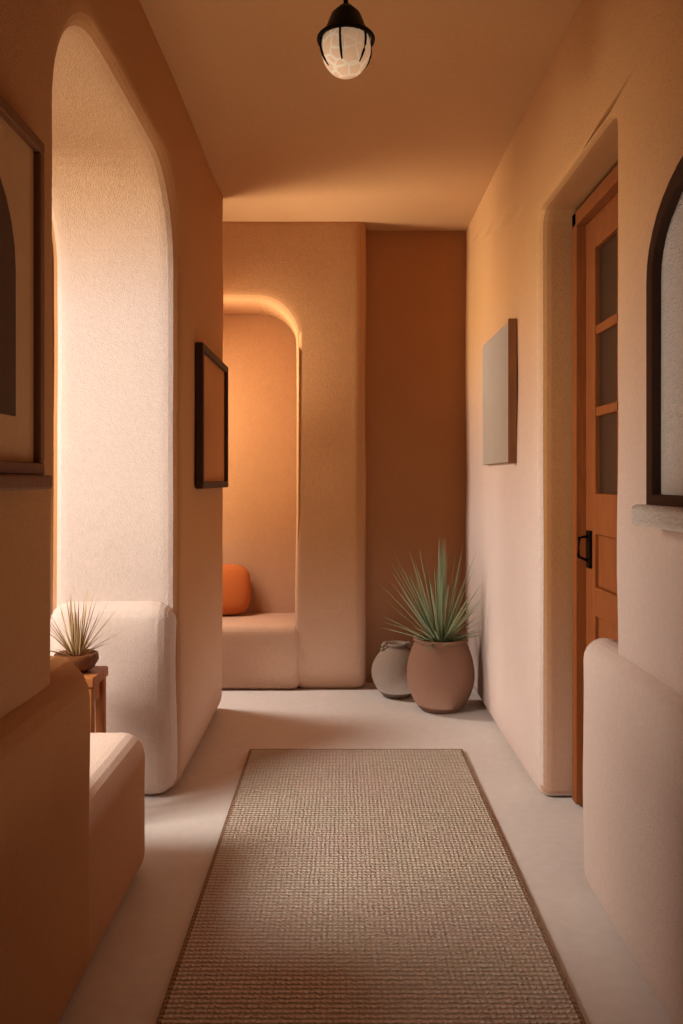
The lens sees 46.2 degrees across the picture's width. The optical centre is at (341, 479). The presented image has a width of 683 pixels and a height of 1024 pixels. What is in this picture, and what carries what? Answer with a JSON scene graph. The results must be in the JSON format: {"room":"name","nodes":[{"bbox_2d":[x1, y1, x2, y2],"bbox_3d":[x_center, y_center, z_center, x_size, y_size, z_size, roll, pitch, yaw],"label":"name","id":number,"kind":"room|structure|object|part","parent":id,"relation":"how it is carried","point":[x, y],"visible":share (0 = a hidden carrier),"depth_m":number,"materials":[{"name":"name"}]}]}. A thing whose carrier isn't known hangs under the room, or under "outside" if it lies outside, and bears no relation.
{"room":"home hallway","nodes":[
{"label":"home hallway","id":0,"kind":"room"},
{"bbox_2d":[76,733,144,986],"bbox_3d":[-0.822,0.957,2.070,0.486,0.428,0.705,0,0,0],"label":"bench","id":1,"kind":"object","parent":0,"point":[117,760],"depth_m":2.09,"materials":[{"name":"paint"}]},
{"bbox_2d":[0,0,222,1023],"bbox_3d":[-0.826,-0.158,0.948,0.520,2.656,6.308,0,0,0],"label":"wall","id":2,"kind":"structure","parent":0,"point":[134,199],"depth_m":2.88,"materials":[{"name":"paint"}]},
{"bbox_2d":[0,95,51,490],"bbox_3d":[-0.579,-0.316,1.222,0.038,0.667,0.665,0,0,0],"label":"picture frame","id":3,"kind":"object","parent":2,"relation":"attached to","point":[22,160],"visible":1,"depth_m":1.45,"materials":[{"name":"brown wood"}]},
{"bbox_2d":[0,116,33,461],"bbox_3d":[-0.592,-0.329,1.222,0.013,0.592,0.597,0,0,0],"label":"art","id":4,"kind":"object","parent":3,"relation":"on","point":[16,141],"depth_m":1.44,"materials":[{"name":"paper"}]},
{"bbox_2d":[195,342,227,488],"bbox_3d":[-0.582,-0.264,3.635,0.033,0.600,0.730,0,0,0],"label":"picture","id":5,"kind":"object","parent":2,"relation":"attached to","point":[211,374],"visible":1,"depth_m":3.53,"materials":[{"name":"brown wood"}]},
{"bbox_2d":[204,354,223,480],"bbox_3d":[-0.590,-0.264,3.635,0.016,0.540,0.670,0,0,0],"label":"art","id":6,"kind":"object","parent":5,"relation":"attached to","point":[213,367],"depth_m":3.64},
{"bbox_2d":[50,244,296,619],"bbox_3d":[-2.433,-0.159,5.050,5.135,2.650,0.380,0,0,0],"label":"wall","id":7,"kind":"structure","parent":0,"point":[260,352],"depth_m":4.86,"materials":[{"name":"beige paint"}]},
{"bbox_2d":[222,221,365,687],"bbox_3d":[-0.657,-0.159,4.650,1.592,2.657,0.430,0,0,0],"label":"wall","id":8,"kind":"structure","parent":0,"point":[310,277],"depth_m":4.44,"materials":[{"name":"paint"}]},
{"bbox_2d":[52,0,580,243],"bbox_3d":[-1.000,-1.534,2.250,8.000,0.200,9.500,0,0,0],"label":"ceiling","id":9,"kind":"structure","parent":0,"point":[416,140],"depth_m":3.02,"materials":[{"name":"paint"}]},
{"bbox_2d":[317,0,374,78],"bbox_3d":[0.012,-1.266,2.180,0.160,0.335,0.160,0,0,0],"label":"pendant lamp","id":10,"kind":"object","parent":9,"relation":"hanging from","point":[345,45],"visible":1,"depth_m":2.13,"materials":[{"name":"white glass"}]},
{"bbox_3d":[0.012,-1.175,2.180,0.136,0.152,0.136,0,0,0],"label":"globe","id":11,"kind":"part","parent":10,"relation":"part of","materials":[{"name":"white glass"}]},
{"bbox_2d":[57,683,671,1023],"bbox_3d":[-1.000,1.266,2.250,8.000,0.200,9.500,0,0,0],"label":"floor","id":12,"kind":"structure","parent":0,"point":[126,980],"depth_m":2.57,"materials":[{"name":"beige concrete"}]},
{"bbox_2d":[50,590,116,732],"bbox_3d":[-0.890,0.762,2.686,0.273,0.807,0.295,0,0,0],"label":"side table","id":13,"kind":"object","parent":12,"relation":"on","point":[84,659],"visible":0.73,"depth_m":2.68,"materials":[{"name":"brown wood"}]},
{"bbox_2d":[54,649,98,672],"bbox_3d":[-0.895,0.614,2.700,0.148,0.064,0.148,0,0,0],"label":"bowl","id":14,"kind":"object","parent":13,"relation":"on","point":[85,660],"depth_m":2.67,"materials":[{"name":"brown ceramic"}]},
{"bbox_2d":[50,601,176,793],"bbox_3d":[-0.845,0.805,3.130,0.474,0.722,0.464,0,0,0],"label":"built-in bench","id":15,"kind":"object","parent":12,"relation":"on","point":[140,660],"depth_m":2.90,"materials":[{"name":"beige paint"}]},
{"bbox_2d":[222,613,298,688],"bbox_3d":[-0.702,0.985,4.654,0.961,0.368,0.475,0,0,0],"label":"seat","id":16,"kind":"object","parent":12,"relation":"on","point":[260,650],"depth_m":4.42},
{"bbox_2d":[222,564,250,614],"bbox_3d":[-0.700,0.651,4.750,0.320,0.296,0.162,0,0,-9],"label":"cushion","id":17,"kind":"object","parent":16,"relation":"on","point":[236,578],"visible":0.46,"depth_m":4.71,"materials":[{"name":"fabric"}]},
{"bbox_2d":[156,749,585,1023],"bbox_3d":[0.062,1.158,1.740,0.915,0.014,3.380,0,0,0],"label":"rug","id":18,"kind":"object","parent":12,"relation":"on","point":[341,886],"visible":1,"depth_m":2.14,"materials":[{"name":"fabric"}]},
{"bbox_2d":[371,641,412,698],"bbox_3d":[0.300,1.017,4.330,0.276,0.299,0.276,0,0,0],"label":"pot","id":19,"kind":"object","parent":12,"relation":"on","point":[389,667],"depth_m":4.24,"materials":[{"name":"beige ceramic"}]},
{"bbox_2d":[383,536,482,713],"bbox_3d":[0.435,0.719,4.084,0.534,0.894,0.780,0,0,0],"label":"potted plant","id":20,"kind":"object","parent":12,"relation":"on","point":[440,666],"visible":1,"depth_m":3.97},
{"bbox_2d":[365,231,466,682],"bbox_3d":[0.501,-0.159,4.920,0.832,2.650,0.640,0,0,0],"label":"wall","id":21,"kind":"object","parent":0,"point":[415,346],"depth_m":4.60,"materials":[{"name":"brown paint"}]},
{"bbox_2d":[465,0,682,1023],"bbox_3d":[0.812,-0.158,1.420,0.259,2.656,7.244,0,0,0],"label":"wall","id":22,"kind":"structure","parent":0,"point":[610,93],"depth_m":2.35,"materials":[{"name":"paint"}]},
{"bbox_2d":[483,318,516,464],"bbox_3d":[0.699,-0.364,3.581,0.032,0.590,0.638,0,0,0],"label":"picture","id":23,"kind":"object","parent":22,"relation":"attached to","point":[500,352],"visible":1,"depth_m":3.48,"materials":[{"name":"grey wood"}]},
{"bbox_2d":[572,164,617,804],"bbox_3d":[0.872,0.100,2.515,0.080,2.108,0.750,0,0,0],"label":"door","id":24,"kind":"structure","parent":22,"relation":"in","point":[595,223],"depth_m":2.75,"materials":[{"name":"brown wood"}]},
{"bbox_2d":[577,530,591,567],"bbox_3d":[0.843,0.241,2.785,0.048,0.130,0.040,0,0,0],"label":"door handle","id":25,"kind":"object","parent":24,"relation":"attached to","point":[588,536],"depth_m":2.78,"materials":[{"name":"black metal"}]},
{"bbox_3d":[0.887,-0.374,2.515,0.006,0.840,0.450,0,0,0],"label":"glass","id":26,"kind":"part","parent":24,"relation":"part of","materials":[{"name":"brown glass"}]},
{"bbox_2d":[631,156,682,532],"bbox_3d":[0.678,-0.277,1.448,0.073,0.755,0.675,0,0,0],"label":"arched window","id":27,"kind":"structure","parent":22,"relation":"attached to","point":[663,508],"depth_m":1.69,"materials":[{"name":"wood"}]},
{"bbox_3d":[0.678,0.077,1.448,0.073,0.047,0.675,0,0,0],"label":"sill","id":28,"kind":"part","parent":27,"relation":"part of","materials":[{"name":"paint"}]},
{"bbox_3d":[0.701,-0.294,1.448,0.028,0.650,0.545,0,0,0],"label":"panel","id":29,"kind":"part","parent":27,"relation":"part of","materials":[{"name":"glass"}]}
]}

